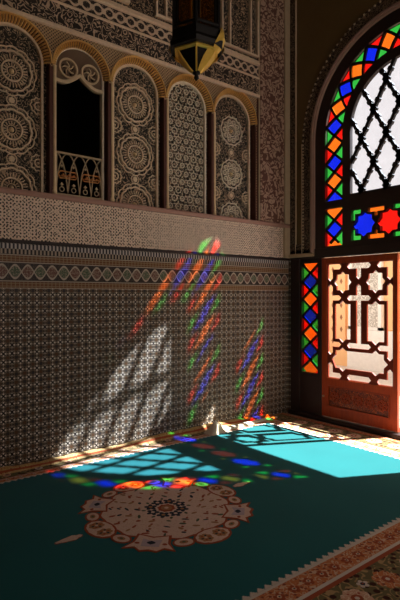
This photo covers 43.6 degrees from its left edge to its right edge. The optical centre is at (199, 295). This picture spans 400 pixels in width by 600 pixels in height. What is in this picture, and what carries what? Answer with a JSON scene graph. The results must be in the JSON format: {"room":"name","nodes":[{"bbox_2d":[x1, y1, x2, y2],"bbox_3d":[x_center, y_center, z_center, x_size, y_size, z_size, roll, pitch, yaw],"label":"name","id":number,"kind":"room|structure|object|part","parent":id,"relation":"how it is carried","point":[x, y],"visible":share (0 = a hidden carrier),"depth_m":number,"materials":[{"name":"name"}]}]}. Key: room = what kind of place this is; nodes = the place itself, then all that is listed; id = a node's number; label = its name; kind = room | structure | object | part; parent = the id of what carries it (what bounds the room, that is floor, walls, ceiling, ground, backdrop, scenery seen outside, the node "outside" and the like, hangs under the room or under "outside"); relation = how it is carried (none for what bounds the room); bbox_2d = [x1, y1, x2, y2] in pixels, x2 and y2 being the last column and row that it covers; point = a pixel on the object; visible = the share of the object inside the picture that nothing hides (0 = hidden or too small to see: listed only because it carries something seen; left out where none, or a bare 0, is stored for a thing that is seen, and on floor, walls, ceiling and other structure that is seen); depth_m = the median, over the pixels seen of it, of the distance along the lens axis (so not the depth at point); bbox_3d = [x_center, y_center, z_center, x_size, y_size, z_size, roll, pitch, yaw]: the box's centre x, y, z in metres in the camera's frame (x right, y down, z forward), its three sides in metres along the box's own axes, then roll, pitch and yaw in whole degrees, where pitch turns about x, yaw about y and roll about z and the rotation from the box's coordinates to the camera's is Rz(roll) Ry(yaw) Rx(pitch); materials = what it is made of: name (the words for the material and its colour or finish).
{"room":"mosque","nodes":[
{"label":"mosque","id":0,"kind":"room"},
{"bbox_2d":[0,0,287,466],"bbox_3d":[-2.207,-1.600,4.644,7.510,6.200,1.300,0,0,-38],"label":"wall","id":1,"kind":"structure","parent":0,"point":[81,370],"depth_m":5.11,"materials":[{"name":"tile"}]},
{"bbox_2d":[0,11,52,192],"bbox_3d":[-1.619,-1.670,4.329,0.660,1.500,0.122,0,0,-38],"label":"arched panel","id":2,"kind":"object","parent":1,"relation":"attached to","point":[25,74],"visible":0.97,"depth_m":4.42,"materials":[{"name":"paint"}]},
{"bbox_2d":[0,11,52,63],"bbox_3d":[-1.610,-2.255,4.318,0.660,0.330,0.092,0,0,-38],"label":"arch","id":3,"kind":"object","parent":2,"relation":"attached to","point":[20,41],"depth_m":4.40,"materials":[{"name":"paint"}]},
{"bbox_2d":[52,39,110,200],"bbox_3d":[-1.132,-1.651,4.716,0.585,1.462,0.122,0,0,-38],"label":"window","id":4,"kind":"structure","parent":1,"relation":"in","point":[81,58],"depth_m":4.75,"materials":[{"name":"paint"}]},
{"bbox_3d":[-1.137,-1.131,4.723,0.478,0.398,0.020,0,0,-38],"label":"balcony railing","id":5,"kind":"part","parent":4,"relation":"part of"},
{"bbox_2d":[52,39,110,80],"bbox_3d":[-1.122,-2.236,4.704,0.585,0.292,0.092,0,0,-38],"label":"arch","id":6,"kind":"object","parent":4,"relation":"attached to","point":[81,58],"depth_m":4.73,"materials":[{"name":"paint"}]},
{"bbox_2d":[0,0,258,94],"bbox_3d":[-2.012,-2.546,3.955,6.960,0.192,0.022,0,0,-38],"label":"band","id":7,"kind":"object","parent":1,"relation":"attached to","point":[48,10],"visible":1,"depth_m":4.87,"materials":[{"name":"paint"}]},
{"bbox_2d":[0,0,259,97],"bbox_3d":[-2.005,-2.640,3.946,6.960,0.450,0.045,0,0,-38],"label":"trim","id":8,"kind":"structure","parent":1,"relation":"attached to","point":[108,2],"depth_m":4.98,"materials":[{"name":"paint"}]},
{"bbox_2d":[110,55,166,207],"bbox_3d":[-0.646,-1.669,5.101,0.655,1.498,0.122,0,0,-38],"label":"arched panel","id":9,"kind":"object","parent":1,"relation":"attached to","point":[137,110],"visible":0.98,"depth_m":5.14,"materials":[{"name":"paint"}]},
{"bbox_2d":[110,55,166,97],"bbox_3d":[-0.636,-2.254,5.090,0.655,0.328,0.092,0,0,-38],"label":"arch","id":10,"kind":"object","parent":9,"relation":"attached to","point":[128,75],"depth_m":5.13,"materials":[{"name":"paint"}]},
{"bbox_2d":[0,193,282,257],"bbox_3d":[-1.839,-0.677,4.099,7.410,0.385,0.012,0,0,-38],"label":"band","id":11,"kind":"object","parent":1,"relation":"attached to","point":[21,217],"visible":1,"depth_m":4.97,"materials":[{"name":"beige stone"}]},
{"bbox_2d":[0,242,288,290],"bbox_3d":[-1.801,-0.259,4.131,7.510,0.386,0.008,0,0,-38],"label":"frieze","id":12,"kind":"object","parent":1,"relation":"attached to","point":[21,265],"visible":1,"depth_m":4.99,"materials":[{"name":"tile"}]},
{"bbox_2d":[0,187,289,227],"bbox_3d":[-1.789,-0.895,4.117,7.510,0.046,0.045,0,0,-38],"label":"ledge","id":13,"kind":"object","parent":1,"relation":"attached to","point":[2,189],"visible":0.91,"depth_m":4.96,"materials":[{"name":"paint"}]},
{"bbox_2d":[0,238,289,260],"bbox_3d":[-1.794,-0.469,4.123,7.510,0.031,0.030,0,0,-38],"label":"trim","id":14,"kind":"structure","parent":1,"relation":"attached to","point":[1,239],"depth_m":4.98,"materials":[{"name":"black wood"}]},
{"bbox_2d":[57,0,258,77],"bbox_3d":[-2.012,-2.736,3.956,6.960,0.152,0.020,0,0,-38],"label":"band","id":15,"kind":"object","parent":1,"relation":"attached to","point":[97,8],"visible":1,"depth_m":5.04,"materials":[{"name":"paint"}]},
{"bbox_2d":[116,0,258,58],"bbox_3d":[-0.583,-3.800,5.076,3.292,1.800,0.040,0,0,-38],"label":"trim","id":16,"kind":"structure","parent":1,"relation":"attached to","point":[127,2],"depth_m":5.81,"materials":[{"name":"paint"}]},
{"bbox_2d":[166,74,213,214],"bbox_3d":[-0.134,-1.667,5.506,0.650,1.495,0.122,0,0,-38],"label":"arched panel","id":17,"kind":"object","parent":1,"relation":"attached to","point":[189,126],"visible":0.99,"depth_m":5.56,"materials":[{"name":"paint"}]},
{"bbox_2d":[166,74,213,111],"bbox_3d":[-0.125,-2.252,5.495,0.650,0.325,0.092,0,0,-38],"label":"arch","id":18,"kind":"object","parent":17,"relation":"attached to","point":[182,93],"depth_m":5.54,"materials":[{"name":"paint"}]},
{"bbox_2d":[213,88,256,219],"bbox_3d":[0.391,-1.677,5.923,0.690,1.515,0.122,0,0,-38],"label":"arched panel","id":19,"kind":"object","parent":1,"relation":"attached to","point":[234,137],"visible":0.98,"depth_m":5.98,"materials":[{"name":"paint"}]},
{"bbox_2d":[213,88,256,124],"bbox_3d":[0.400,-2.263,5.911,0.690,0.345,0.092,0,0,-38],"label":"arch","id":20,"kind":"object","parent":19,"relation":"attached to","point":[229,107],"depth_m":5.97,"materials":[{"name":"paint"}]},
{"bbox_2d":[257,0,289,257],"bbox_3d":[0.932,-2.592,6.270,0.570,4.215,0.050,0,0,-38],"label":"pilaster","id":21,"kind":"object","parent":1,"relation":"attached to","point":[273,104],"visible":1,"depth_m":6.28,"materials":[{"name":"paint"}]},
{"bbox_2d":[286,412,399,440],"bbox_3d":[0.234,1.625,1.564,8.110,0.250,7.160,0,0,-38],"label":"floor","id":22,"kind":"structure","parent":0,"point":[286,412],"depth_m":5.75,"materials":[{"name":"stone"}]},
{"bbox_2d":[0,412,399,599],"bbox_3d":[-0.175,1.466,3.417,5.610,0.067,3.133,0,0,-38],"label":"rug","id":23,"kind":"object","parent":22,"relation":"on","point":[287,506],"visible":0.98,"depth_m":3.35,"materials":[{"name":"teal carpet"}]},
{"bbox_2d":[54,534,82,543],"bbox_3d":[-0.800,1.485,3.053,0.183,0.004,0.068,0,0,-38],"label":"pendant","id":24,"kind":"object","parent":23,"relation":"on","point":[68,539],"depth_m":3.05,"materials":[{"name":"beige carpet"}]},
{"bbox_2d":[204,416,277,435],"bbox_3d":[0.514,1.419,5.715,1.155,0.128,0.202,0,0,-38],"label":"crumpled cloth","id":25,"kind":"object","parent":23,"relation":"on","point":[216,428],"visible":1,"depth_m":5.49,"materials":[{"name":"beige fabric"}]},
{"bbox_2d":[233,481,249,486],"bbox_3d":[0.329,1.485,3.949,0.183,0.004,0.068,0,0,-38],"label":"pendant","id":26,"kind":"object","parent":23,"relation":"on","point":[240,483],"depth_m":3.94,"materials":[{"name":"beige carpet"}]},
{"bbox_2d":[288,0,398,409],"bbox_3d":[3.212,-1.600,3.924,0.090,6.200,6.560,0,0,-38],"label":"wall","id":27,"kind":"structure","parent":0,"point":[321,24],"depth_m":6.18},
{"bbox_2d":[288,0,313,257],"bbox_3d":[1.270,-2.592,6.258,0.055,4.215,0.390,0,0,-38],"label":"trim","id":28,"kind":"structure","parent":27,"relation":"attached to","point":[295,255],"depth_m":6.33,"materials":[{"name":"beige paint"}]},
{"bbox_2d":[300,261,318,375],"bbox_3d":[1.373,0.270,6.205,0.049,1.400,0.310,0,0,-38],"label":"window","id":29,"kind":"structure","parent":27,"relation":"in","point":[309,270],"depth_m":6.22,"materials":[{"name":"multicoloured glass"}]},
{"bbox_2d":[302,0,380,251],"bbox_3d":[2.094,-1.883,5.220,0.014,2.672,2.639,0,0,-38],"label":"beading","id":30,"kind":"structure","parent":27,"relation":"attached to","point":[380,0],"depth_m":6.24,"materials":[{"name":"beige paint"}]},
{"bbox_2d":[288,409,399,439],"bbox_3d":[2.058,1.475,5.454,0.300,0.050,2.632,0,0,-38],"label":"sill","id":31,"kind":"structure","parent":27,"relation":"attached to","point":[386,433],"depth_m":5.69,"materials":[{"name":"black wood"}]},
{"bbox_2d":[290,241,399,415],"bbox_3d":[2.014,0.438,5.420,0.110,2.025,2.632,0,0,-38],"label":"door frame","id":32,"kind":"structure","parent":27,"relation":"attached to","point":[306,389],"depth_m":6.19,"materials":[{"name":"black wood"}]},
{"bbox_2d":[290,0,399,253],"bbox_3d":[2.045,-2.615,5.309,0.020,4.170,2.840,0,0,-38],"label":"trim","id":33,"kind":"structure","parent":27,"relation":"attached to","point":[379,7],"depth_m":6.22,"materials":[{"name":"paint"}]},
{"bbox_2d":[316,8,399,248],"bbox_3d":[2.135,-1.802,5.252,0.050,2.452,2.256,0,0,-38],"label":"window","id":34,"kind":"structure","parent":27,"relation":"in","point":[344,217],"depth_m":5.69,"materials":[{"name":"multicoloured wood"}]},
{"bbox_2d":[322,253,399,432],"bbox_3d":[1.786,0.492,5.664,0.073,1.895,0.985,0,0,-38],"label":"door","id":35,"kind":"structure","parent":27,"relation":"in","point":[373,404],"depth_m":5.61,"materials":[{"name":"brown wood"}]},
{"bbox_3d":[1.780,1.190,5.660,0.026,0.250,0.810,0,0,-38],"label":"panel moulding","id":36,"kind":"part","parent":35,"relation":"part of","materials":[{"name":"brown wood"}]},
{"bbox_3d":[1.797,1.190,5.673,0.016,0.260,0.820,0,0,-38],"label":"carved panel","id":37,"kind":"part","parent":35,"relation":"part of","materials":[{"name":"brown wood"}]},
{"bbox_3d":[0.048,-4.800,1.799,8.110,0.200,7.760,0,0,-38],"label":"ceiling","id":38,"kind":"structure","parent":0,"visible":0},
{"bbox_2d":[169,0,224,80],"bbox_3d":[-0.020,-3.038,3.190,0.384,3.339,0.375,0,0,-38],"label":"lantern","id":39,"kind":"object","parent":38,"relation":"hanging from","point":[197,42],"visible":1,"depth_m":3.08,"materials":[{"name":"metal"}]},
{"bbox_3d":[-0.090,-1.975,3.070,0.057,0.650,0.145,0,0,-38],"label":"pane","id":40,"kind":"part","parent":39,"relation":"part of","materials":[{"name":"orange glass"}]},
{"bbox_3d":[-0.023,-1.551,3.187,0.309,0.036,0.290,0,0,-38],"label":"crown","id":41,"kind":"part","parent":39,"relation":"part of","materials":[{"name":"gold metal"}]},
{"bbox_3d":[0.045,-1.975,3.070,0.154,0.650,0.023,0,0,-38],"label":"pane","id":42,"kind":"part","parent":39,"relation":"part of","materials":[{"name":"orange glass"}]},
{"label":"outside","id":43,"kind":"structure","parent":0,"visible":0},
{"bbox_2d":[329,364,392,385],"bbox_3d":[6.428,1.635,8.923,10.840,0.230,22.000,0,0,-38],"label":"ground","id":44,"kind":"structure","parent":43,"point":[389,382],"depth_m":9.44,"materials":[{"name":"stone"}]},
{"bbox_2d":[329,253,392,365],"bbox_3d":[4.843,0.200,8.943,0.300,2.640,20.000,0,0,-38],"label":"wall","id":45,"kind":"structure","parent":44,"relation":"on","point":[340,359],"depth_m":10.04,"materials":[{"name":"paint"}]},
{"bbox_2d":[329,256,346,345],"bbox_3d":[2.869,0.050,11.142,0.058,2.100,0.900,0,0,-38],"label":"screen","id":46,"kind":"object","parent":45,"relation":"attached to","point":[341,309],"visible":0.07,"depth_m":10.90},
{"bbox_2d":[348,254,383,330],"bbox_3d":[3.433,-0.110,10.390,0.108,1.620,0.780,0,0,-38],"label":"panel","id":47,"kind":"object","parent":45,"relation":"attached to","point":[375,311],"visible":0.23,"depth_m":10.28,"materials":[{"name":"stone"}]},
{"bbox_2d":[347,329,392,372],"bbox_3d":[4.244,1.113,9.374,0.098,0.815,3.420,0,0,-38],"label":"plinth","id":48,"kind":"object","parent":45,"relation":"attached to","point":[375,361],"visible":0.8,"depth_m":10.24,"materials":[{"name":"stone"}]}
]}

